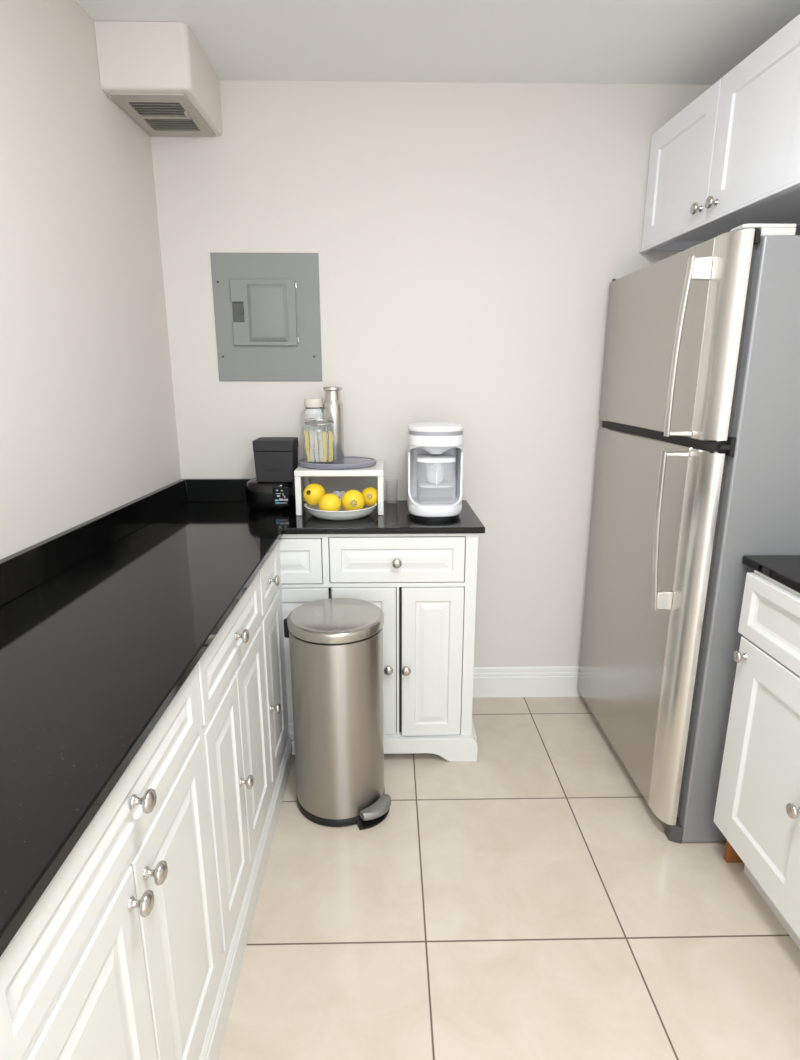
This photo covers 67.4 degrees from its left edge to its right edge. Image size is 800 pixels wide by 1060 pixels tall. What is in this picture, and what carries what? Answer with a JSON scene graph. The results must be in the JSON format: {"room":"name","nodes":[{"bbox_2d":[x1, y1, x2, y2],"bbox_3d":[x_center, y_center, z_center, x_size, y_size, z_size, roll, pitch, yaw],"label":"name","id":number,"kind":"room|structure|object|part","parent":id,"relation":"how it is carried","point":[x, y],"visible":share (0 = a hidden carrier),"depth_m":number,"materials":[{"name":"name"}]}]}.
{"room":"kitchen","nodes":[
{"label":"kitchen","id":0,"kind":"room"},
{"bbox_2d":[0,0,180,559],"bbox_3d":[-0.978,0.134,0.252,0.100,2.426,4.466,0,14,1],"label":"wall","id":1,"kind":"structure","parent":0,"point":[88,427],"depth_m":1.65,"materials":[{"name":"white paint"}]},
{"bbox_2d":[0,479,250,606],"bbox_3d":[-0.666,0.086,1.483,0.489,0.094,2.075,0,14,1],"label":"backsplash","id":2,"kind":"structure","parent":1,"relation":"attached to","point":[21,571],"depth_m":1.76,"materials":[{"name":"black stone"}]},
{"bbox_2d":[150,80,711,666],"bbox_3d":[0.336,-0.432,2.487,2.672,2.426,0.100,0,14,-1],"label":"wall","id":3,"kind":"structure","parent":0,"point":[470,240],"depth_m":2.29,"materials":[{"name":"white paint"}]},
{"bbox_2d":[210,253,321,380],"bbox_3d":[-0.511,-0.814,2.305,0.406,0.469,0.032,0,14,-1],"label":"breaker panel","id":4,"kind":"object","parent":3,"relation":"attached to","point":[267,305],"visible":1,"depth_m":2.30,"materials":[{"name":"grey metal"}]},
{"bbox_3d":[-0.522,-0.834,2.305,0.246,0.242,0.011,0,14,-1],"label":"panel door","id":5,"kind":"part","parent":4,"relation":"part of","materials":[{"name":"grey metal"}]},
{"bbox_2d":[473,666,581,697],"bbox_3d":[0.920,0.686,2.722,1.265,0.143,0.016,0,14,-1],"label":"baseboard","id":6,"kind":"structure","parent":3,"relation":"attached to","point":[551,681],"depth_m":2.71,"materials":[{"name":"white paint"}]},
{"bbox_2d":[640,14,799,252],"bbox_3d":[1.218,-1.145,1.834,0.606,0.398,0.864,-1,14,-4],"label":"upper cabinet","id":7,"kind":"object","parent":3,"relation":"attached to","point":[728,160],"visible":0.98,"depth_m":1.76,"materials":[{"name":"white paint"}]},
{"bbox_3d":[0.940,-1.199,2.025,0.018,0.388,0.428,-1,14,-4],"label":"door","id":8,"kind":"part","parent":7,"relation":"part of","materials":[{"name":"white paint"}]},
{"bbox_3d":[0.929,-1.008,1.880,0.032,0.034,0.034,-1,14,-4],"label":"knob","id":9,"kind":"part","parent":7,"relation":"part of","materials":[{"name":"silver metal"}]},
{"bbox_3d":[0.935,-0.983,1.800,0.032,0.034,0.034,-1,14,-4],"label":"knob","id":10,"kind":"part","parent":7,"relation":"part of","materials":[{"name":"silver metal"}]},
{"bbox_3d":[0.954,-0.952,1.863,0.022,0.010,0.864,-1,14,-4],"label":"light rail","id":11,"kind":"part","parent":7,"relation":"part of","materials":[{"name":"white paint"}]},
{"bbox_3d":[0.972,-1.093,1.607,0.018,0.388,0.428,-1,14,-4],"label":"door","id":12,"kind":"part","parent":7,"relation":"part of","materials":[{"name":"white paint"}]},
{"bbox_2d":[76,0,799,84],"bbox_3d":[0.308,-1.077,-0.029,2.615,0.060,4.460,0,14,-1],"label":"ceiling","id":13,"kind":"structure","parent":0,"point":[683,42],"depth_m":1.85,"materials":[{"name":"white paint"}]},
{"bbox_2d":[94,21,222,135],"bbox_3d":[-0.771,-1.454,1.968,0.270,0.187,0.359,0,14,-1],"label":"vent box","id":14,"kind":"object","parent":13,"relation":"attached to","point":[159,74],"visible":1,"depth_m":1.81,"materials":[{"name":"white paint"}]},
{"bbox_2d":[108,92,215,135],"bbox_3d":[-0.777,-1.376,1.994,0.232,0.006,0.324,0,14,0],"label":"vent grille","id":15,"kind":"object","parent":14,"relation":"attached to","point":[158,113],"depth_m":1.96,"materials":[{"name":"grey metal"}]},
{"bbox_2d":[218,697,799,1059],"bbox_3d":[0.308,1.333,0.581,2.615,0.060,4.460,0,14,-1],"label":"floor","id":16,"kind":"structure","parent":0,"point":[525,900],"depth_m":1.58,"materials":[{"name":"tile"}]},
{"bbox_2d":[0,667,230,1059],"bbox_3d":[-0.597,0.754,0.939,0.480,0.887,0.674,0,14,-1],"label":"base cabinet","id":17,"kind":"object","parent":16,"relation":"on","point":[119,957],"visible":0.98,"depth_m":0.87,"materials":[{"name":"white paint"}]},
{"bbox_3d":[-0.394,0.801,0.792,0.018,0.568,0.308,0,14,-1],"label":"door","id":18,"kind":"part","parent":17,"relation":"part of","materials":[{"name":"white paint"}]},
{"bbox_3d":[-0.372,0.537,0.863,0.032,0.034,0.034,0,14,-1],"label":"knob","id":19,"kind":"part","parent":17,"relation":"part of","materials":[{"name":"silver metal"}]},
{"bbox_3d":[-0.373,0.395,0.874,0.032,0.034,0.034,0,14,-1],"label":"knob","id":20,"kind":"part","parent":17,"relation":"part of","materials":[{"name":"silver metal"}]},
{"bbox_3d":[-0.373,0.524,0.917,0.032,0.034,0.034,0,14,-1],"label":"knob","id":21,"kind":"part","parent":17,"relation":"part of","materials":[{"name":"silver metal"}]},
{"bbox_3d":[-0.400,0.723,1.101,0.018,0.568,0.322,0,14,-1],"label":"door","id":22,"kind":"part","parent":17,"relation":"part of","materials":[{"name":"white paint"}]},
{"bbox_2d":[195,573,275,1005],"bbox_3d":[-0.609,0.600,1.546,0.480,0.887,0.578,0,14,-1],"label":"base cabinet","id":23,"kind":"object","parent":16,"relation":"on","point":[230,672],"visible":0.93,"depth_m":1.47,"materials":[{"name":"white paint"}]},
{"bbox_3d":[-0.406,0.652,1.411,0.018,0.552,0.255,0,14,-1],"label":"door","id":24,"kind":"part","parent":23,"relation":"part of","materials":[{"name":"white paint"}]},
{"bbox_3d":[-0.409,0.260,1.463,0.018,0.144,0.548,0,14,-1],"label":"drawer","id":25,"kind":"part","parent":23,"relation":"part of","materials":[{"name":"white paint"}]},
{"bbox_3d":[-0.384,0.259,1.463,0.032,0.034,0.034,0,14,-1],"label":"knob","id":26,"kind":"part","parent":23,"relation":"part of","materials":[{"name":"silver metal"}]},
{"bbox_3d":[-0.383,0.630,1.502,0.032,0.034,0.034,0,14,-1],"label":"knob","id":27,"kind":"part","parent":23,"relation":"part of","materials":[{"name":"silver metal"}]},
{"bbox_3d":[-0.412,0.585,1.679,0.018,0.552,0.289,0,14,-1],"label":"door","id":28,"kind":"part","parent":23,"relation":"part of","materials":[{"name":"white paint"}]},
{"bbox_2d":[258,542,292,825],"bbox_3d":[-0.618,0.487,1.993,0.480,0.887,0.342,0,14,-1],"label":"base cabinet","id":29,"kind":"object","parent":16,"relation":"on","point":[269,577],"visible":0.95,"depth_m":1.96,"materials":[{"name":"white paint"}]},
{"bbox_3d":[-0.418,0.150,1.896,0.018,0.144,0.273,0,14,-1],"label":"drawer","id":30,"kind":"part","parent":29,"relation":"part of","materials":[{"name":"white paint"}]},
{"bbox_3d":[-0.393,0.158,1.879,0.032,0.034,0.034,0,14,-1],"label":"knob","id":31,"kind":"part","parent":29,"relation":"part of","materials":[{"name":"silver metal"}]},
{"bbox_3d":[-0.418,0.507,1.986,0.018,0.552,0.273,0,14,-1],"label":"door","id":32,"kind":"part","parent":29,"relation":"part of","materials":[{"name":"white paint"}]},
{"bbox_3d":[-0.391,0.559,1.885,0.032,0.034,0.034,0,14,-1],"label":"knob","id":33,"kind":"part","parent":29,"relation":"part of","materials":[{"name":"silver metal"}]},
{"bbox_2d":[283,598,390,829],"bbox_3d":[-0.203,0.595,1.990,0.344,0.680,0.318,0,14,-1],"label":"trash can","id":34,"kind":"object","parent":16,"relation":"on","point":[336,644],"visible":1,"depth_m":1.88,"materials":[{"name":"silver metal"}]},
{"bbox_3d":[-0.204,0.282,1.916,0.307,0.038,0.307,0,14,-1],"label":"lid","id":35,"kind":"part","parent":34,"relation":"part of","materials":[{"name":"silver metal"}]},
{"bbox_2d":[279,533,477,761],"bbox_3d":[-0.157,0.391,2.371,0.890,0.887,0.494,0,14,-1],"label":"base cabinet","id":36,"kind":"object","parent":16,"relation":"on","point":[423,585],"visible":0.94,"depth_m":2.13,"materials":[{"name":"white paint"}]},
{"bbox_2d":[0,500,484,956],"bbox_3d":[-0.321,0.141,1.504,1.246,0.022,2.058,0,14,-1],"label":"countertop","id":37,"kind":"structure","parent":36,"relation":"on","point":[93,656],"depth_m":1.12,"materials":[{"name":"black stone"}]},
{"bbox_2d":[246,478,295,510],"bbox_3d":[-0.503,-0.144,2.362,0.194,0.109,0.172,0,14,-1],"label":"smart speaker","id":38,"kind":"object","parent":37,"relation":"on","point":[260,496],"visible":0.85,"depth_m":2.28},
{"bbox_2d":[252,437,297,481],"bbox_3d":[-0.479,-0.275,2.333,0.151,0.158,0.141,0,14,-1],"label":"storage box","id":39,"kind":"object","parent":38,"relation":"on","point":[275,458],"visible":0.93,"depth_m":2.27,"materials":[{"name":"grey"}]},
{"bbox_3d":[-0.479,-0.332,2.319,0.151,0.042,0.141,0,14,-1],"label":"box lid","id":40,"kind":"part","parent":39,"relation":"part of","materials":[{"name":"grey"}]},
{"bbox_2d":[294,461,383,515],"bbox_3d":[-0.225,-0.168,2.336,0.326,0.168,0.272,0,14,-1],"label":"shelf riser","id":41,"kind":"object","parent":37,"relation":"on","point":[377,469],"visible":0.74,"depth_m":2.20,"materials":[{"name":"white paint"}]},
{"bbox_3d":[-0.374,-0.126,2.215,0.021,0.146,0.020,0,14,-1],"label":"leg","id":42,"kind":"part","parent":41,"relation":"part of","materials":[{"name":"white paint"}]},
{"bbox_3d":[-0.379,-0.188,2.457,0.021,0.146,0.020,0,14,-1],"label":"leg","id":43,"kind":"part","parent":41,"relation":"part of","materials":[{"name":"white paint"}]},
{"bbox_2d":[298,456,376,469],"bbox_3d":[-0.240,-0.259,2.306,0.300,0.021,0.244,-1,14,-2],"label":"oval tray","id":44,"kind":"object","parent":41,"relation":"on","point":[349,462],"visible":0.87,"depth_m":2.24,"materials":[{"name":"grey plastic"}]},
{"bbox_2d":[304,398,323,458],"bbox_3d":[-0.334,-0.394,2.339,0.073,0.234,0.073,0,14,-1],"label":"bottle","id":45,"kind":"object","parent":44,"relation":"on","point":[313,406],"visible":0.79,"depth_m":2.30,"materials":[{"name":"white"}]},
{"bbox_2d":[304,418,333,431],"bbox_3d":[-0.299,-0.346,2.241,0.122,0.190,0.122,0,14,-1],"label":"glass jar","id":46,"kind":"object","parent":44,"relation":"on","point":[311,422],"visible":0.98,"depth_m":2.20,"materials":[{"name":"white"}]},
{"bbox_2d":[304,431,310,460],"bbox_3d":[-0.343,-0.310,2.224,0.023,0.111,0.007,0,14,-1],"label":"paper packet","id":47,"kind":"object","parent":46,"relation":"in","point":[305,432],"visible":1,"depth_m":2.22,"materials":[{"name":"yellow paper"}]},
{"bbox_2d":[308,429,311,447],"bbox_3d":[-0.337,-0.321,2.255,0.017,0.117,0.007,0,14,-1],"label":"paper packet","id":48,"kind":"object","parent":46,"relation":"in","point":[309,430],"visible":0.22,"depth_m":2.24,"materials":[{"name":"white paper"}]},
{"bbox_2d":[310,432,314,461],"bbox_3d":[-0.325,-0.308,2.218,0.016,0.111,0.007,0,14,-1],"label":"paper packet","id":49,"kind":"object","parent":46,"relation":"in","point":[311,433],"visible":1,"depth_m":2.22,"materials":[{"name":"white paper"}]},
{"bbox_2d":[313,430,319,461],"bbox_3d":[-0.309,-0.310,2.216,0.022,0.116,0.007,0,14,-1],"label":"paper packet","id":50,"kind":"object","parent":46,"relation":"in","point":[314,433],"visible":0.98,"depth_m":2.21,"materials":[{"name":"white paper"}]},
{"bbox_2d":[316,429,319,459],"bbox_3d":[-0.307,-0.321,2.261,0.016,0.116,0.007,0,14,-1],"label":"paper packet","id":51,"kind":"object","parent":46,"relation":"in","point":[316,429],"visible":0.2,"depth_m":2.26,"materials":[{"name":"white paper"}]},
{"bbox_2d":[318,431,322,461],"bbox_3d":[-0.292,-0.308,2.219,0.017,0.111,0.007,0,14,-1],"label":"paper packet","id":52,"kind":"object","parent":46,"relation":"in","point":[319,433],"visible":0.94,"depth_m":2.21,"materials":[{"name":"white paper"}]},
{"bbox_2d":[322,432,326,461],"bbox_3d":[-0.278,-0.307,2.218,0.016,0.110,0.007,0,14,-1],"label":"paper packet","id":53,"kind":"object","parent":46,"relation":"in","point":[324,433],"visible":1,"depth_m":2.22,"materials":[{"name":"yellow paper"}]},
{"bbox_2d":[326,433,328,459],"bbox_3d":[-0.277,-0.314,2.262,0.017,0.101,0.007,0,14,-1],"label":"paper packet","id":54,"kind":"object","parent":46,"relation":"in","point":[327,433],"visible":0.52,"depth_m":2.26,"materials":[{"name":"white paper"}]},
{"bbox_2d":[328,435,332,461],"bbox_3d":[-0.256,-0.303,2.223,0.021,0.098,0.007,0,14,-1],"label":"paper packet","id":55,"kind":"object","parent":46,"relation":"in","point":[331,436],"visible":1,"depth_m":2.22,"materials":[{"name":"yellow paper"}]},
{"bbox_2d":[323,387,343,459],"bbox_3d":[-0.259,-0.416,2.337,0.077,0.277,0.077,0,14,-1],"label":"bottle","id":56,"kind":"object","parent":44,"relation":"on","point":[332,406],"visible":0.9,"depth_m":2.30,"materials":[{"name":"silver metal"}]},
{"bbox_3d":[-0.071,-0.128,2.221,0.021,0.146,0.020,0,14,-1],"label":"leg","id":57,"kind":"part","parent":41,"relation":"part of","materials":[{"name":"white paint"}]},
{"bbox_2d":[304,502,376,520],"bbox_3d":[-0.220,-0.078,2.236,0.269,0.042,0.269,0,14,-1],"label":"fruit bowl","id":58,"kind":"object","parent":37,"relation":"on","point":[342,514],"visible":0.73,"depth_m":2.14,"materials":[{"name":"white ceramic"}]},
{"bbox_2d":[303,483,325,505],"bbox_3d":[-0.318,-0.132,2.227,0.082,0.083,0.081,0,14,-1],"label":"fruit","id":59,"kind":"object","parent":58,"relation":"in","point":[313,492],"visible":0.84,"depth_m":2.20,"materials":[{"name":"yellow food"}]},
{"bbox_2d":[319,494,340,510],"bbox_3d":[-0.254,-0.092,2.168,0.080,0.078,0.079,0,14,-1],"label":"fruit","id":60,"kind":"object","parent":58,"relation":"in","point":[327,502],"visible":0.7,"depth_m":2.14,"materials":[{"name":"yellow food"}]},
{"bbox_2d":[331,491,344,506],"bbox_3d":[-0.234,-0.119,2.267,0.089,0.062,0.068,0,14,-1],"label":"plastic bag","id":61,"kind":"object","parent":58,"relation":"in","point":[337,493],"visible":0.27,"depth_m":2.25,"materials":[{"name":"white"}]},
{"bbox_2d":[341,490,364,510],"bbox_3d":[-0.172,-0.105,2.193,0.086,0.085,0.085,0,14,-1],"label":"fruit","id":62,"kind":"object","parent":58,"relation":"in","point":[351,500],"visible":0.91,"depth_m":2.16,"materials":[{"name":"yellow food"}]},
{"bbox_2d":[362,487,377,505],"bbox_3d":[-0.111,-0.126,2.258,0.072,0.070,0.072,0,14,-1],"label":"fruit","id":63,"kind":"object","parent":58,"relation":"in","point":[370,494],"visible":0.85,"depth_m":2.23,"materials":[{"name":"yellow food"}]},
{"bbox_2d":[407,422,463,520],"bbox_3d":[0.128,-0.225,2.220,0.197,0.335,0.264,0,14,-1],"label":"coffee maker","id":64,"kind":"object","parent":37,"relation":"on","point":[425,504],"visible":0.96,"depth_m":2.16,"materials":[{"name":"white plastic"}]},
{"bbox_2d":[417,481,452,487],"bbox_3d":[0.128,-0.167,2.192,0.128,0.004,0.119,0,14,-1],"label":"shelf","id":65,"kind":"object","parent":64,"relation":"attached to","point":[426,484],"depth_m":2.17,"materials":[{"name":"white plastic"}]},
{"bbox_2d":[416,454,455,487],"bbox_3d":[0.128,-0.186,2.187,0.139,0.167,0.130,0,14,-1],"label":"pitcher","id":66,"kind":"object","parent":64,"relation":"on","point":[435,463],"visible":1,"depth_m":2.15,"materials":[{"name":"white plastic"}]},
{"bbox_3d":[0.128,-0.259,2.169,0.139,0.016,0.130,0,14,-1],"label":"lid","id":67,"kind":"part","parent":66,"relation":"part of","materials":[{"name":"white plastic"}]},
{"bbox_3d":[0.128,-0.377,2.182,0.197,0.021,0.264,0,14,-1],"label":"lid","id":68,"kind":"part","parent":64,"relation":"part of","materials":[{"name":"white plastic"}]},
{"bbox_3d":[0.128,-0.292,2.162,0.170,0.030,0.118,0,14,-1],"label":"spout","id":69,"kind":"part","parent":64,"relation":"part of","materials":[{"name":"white plastic"}]},
{"bbox_3d":[-0.425,0.109,2.088,0.306,0.162,0.018,0,14,-1],"label":"drawer","id":70,"kind":"part","parent":36,"relation":"part of","materials":[{"name":"white paint"}]},
{"bbox_3d":[-0.415,0.487,2.184,0.326,0.583,0.018,0,14,-1],"label":"door","id":71,"kind":"part","parent":36,"relation":"part of","materials":[{"name":"white paint"}]},
{"bbox_3d":[-0.128,0.486,2.189,0.227,0.583,0.018,0,14,-1],"label":"door","id":72,"kind":"part","parent":36,"relation":"part of","materials":[{"name":"white paint"}]},
{"bbox_3d":[-0.042,0.505,2.170,0.034,0.034,0.032,0,14,-1],"label":"knob","id":73,"kind":"part","parent":36,"relation":"part of","materials":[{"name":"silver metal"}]},
{"bbox_3d":[-0.009,0.103,2.095,0.470,0.163,0.018,0,14,-1],"label":"drawer","id":74,"kind":"part","parent":36,"relation":"part of","materials":[{"name":"white paint"}]},
{"bbox_3d":[-0.011,0.114,2.072,0.034,0.034,0.032,0,14,-1],"label":"knob","id":75,"kind":"part","parent":36,"relation":"part of","materials":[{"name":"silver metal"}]},
{"bbox_3d":[0.022,0.507,2.166,0.034,0.034,0.032,-1,14,-3],"label":"knob","id":76,"kind":"part","parent":36,"relation":"part of","materials":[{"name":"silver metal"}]},
{"bbox_3d":[0.116,0.486,2.191,0.221,0.585,0.018,-1,14,-3],"label":"door","id":77,"kind":"part","parent":36,"relation":"part of","materials":[{"name":"white paint"}]},
{"bbox_2d":[577,223,799,843],"bbox_3d":[1.144,0.013,2.074,0.834,1.767,0.870,0,14,-1],"label":"refrigerator","id":78,"kind":"object","parent":16,"relation":"on","point":[697,463],"visible":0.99,"depth_m":1.74,"materials":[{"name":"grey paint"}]},
{"bbox_3d":[0.824,0.252,2.135,0.048,1.160,0.857,0,14,-1],"label":"fridge door","id":79,"kind":"part","parent":78,"relation":"part of","materials":[{"name":"silver metal"}]},
{"bbox_3d":[0.751,0.008,1.738,0.035,0.471,0.024,0,14,-1],"label":"handle","id":80,"kind":"part","parent":78,"relation":"part of","materials":[{"name":"silver metal"}]},
{"bbox_3d":[0.785,0.208,1.789,0.044,0.056,0.026,0,14,-1],"label":"handle mount","id":81,"kind":"part","parent":78,"relation":"part of","materials":[{"name":"silver metal"}]},
{"bbox_3d":[0.824,-0.585,1.923,0.048,0.515,0.857,0,14,-1],"label":"freezer door","id":82,"kind":"part","parent":78,"relation":"part of","materials":[{"name":"silver metal"}]},
{"bbox_3d":[0.774,-0.213,1.682,0.066,0.013,0.026,0,14,-1],"label":"handle mount","id":83,"kind":"part","parent":78,"relation":"part of","materials":[{"name":"silver metal"}]},
{"bbox_3d":[0.749,-0.485,1.613,0.030,0.462,0.024,0,14,-1],"label":"handle","id":84,"kind":"part","parent":78,"relation":"part of","materials":[{"name":"silver metal"}]},
{"bbox_3d":[0.775,-0.268,1.668,0.064,0.013,0.026,0,14,-1],"label":"handle mount","id":85,"kind":"part","parent":78,"relation":"part of","materials":[{"name":"silver metal"}]},
{"bbox_3d":[0.783,-0.681,1.564,0.048,0.056,0.026,0,14,-1],"label":"handle mount","id":86,"kind":"part","parent":78,"relation":"part of","materials":[{"name":"silver metal"}]},
{"bbox_2d":[713,570,799,948],"bbox_3d":[1.223,0.642,1.323,0.650,0.915,0.803,0,14,-1],"label":"base cabinet","id":87,"kind":"object","parent":16,"relation":"on","point":[757,809],"visible":1,"depth_m":1.53,"materials":[{"name":"white paint"}]},
{"bbox_3d":[1.018,0.926,1.786,0.084,0.137,0.018,0,14,-1],"label":"leg","id":88,"kind":"part","parent":87,"relation":"part of","materials":[{"name":"brown wood"}]},
{"bbox_3d":[0.907,0.338,1.602,0.032,0.034,0.034,0,14,-1],"label":"knob","id":89,"kind":"part","parent":87,"relation":"part of","materials":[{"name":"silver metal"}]},
{"bbox_3d":[0.935,0.249,1.410,0.018,0.171,0.431,0,14,-1],"label":"drawer","id":90,"kind":"part","parent":87,"relation":"part of","materials":[{"name":"white paint"}]},
{"bbox_2d":[742,555,799,592],"bbox_3d":[1.266,0.183,1.223,0.655,0.024,0.853,0,14,-1],"label":"countertop","id":91,"kind":"structure","parent":87,"relation":"on","point":[784,569],"depth_m":1.54,"materials":[{"name":"black stone"}]},
{"bbox_3d":[0.913,0.649,1.385,0.032,0.034,0.034,0,14,-1],"label":"knob","id":92,"kind":"part","parent":87,"relation":"part of","materials":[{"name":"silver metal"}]}
]}

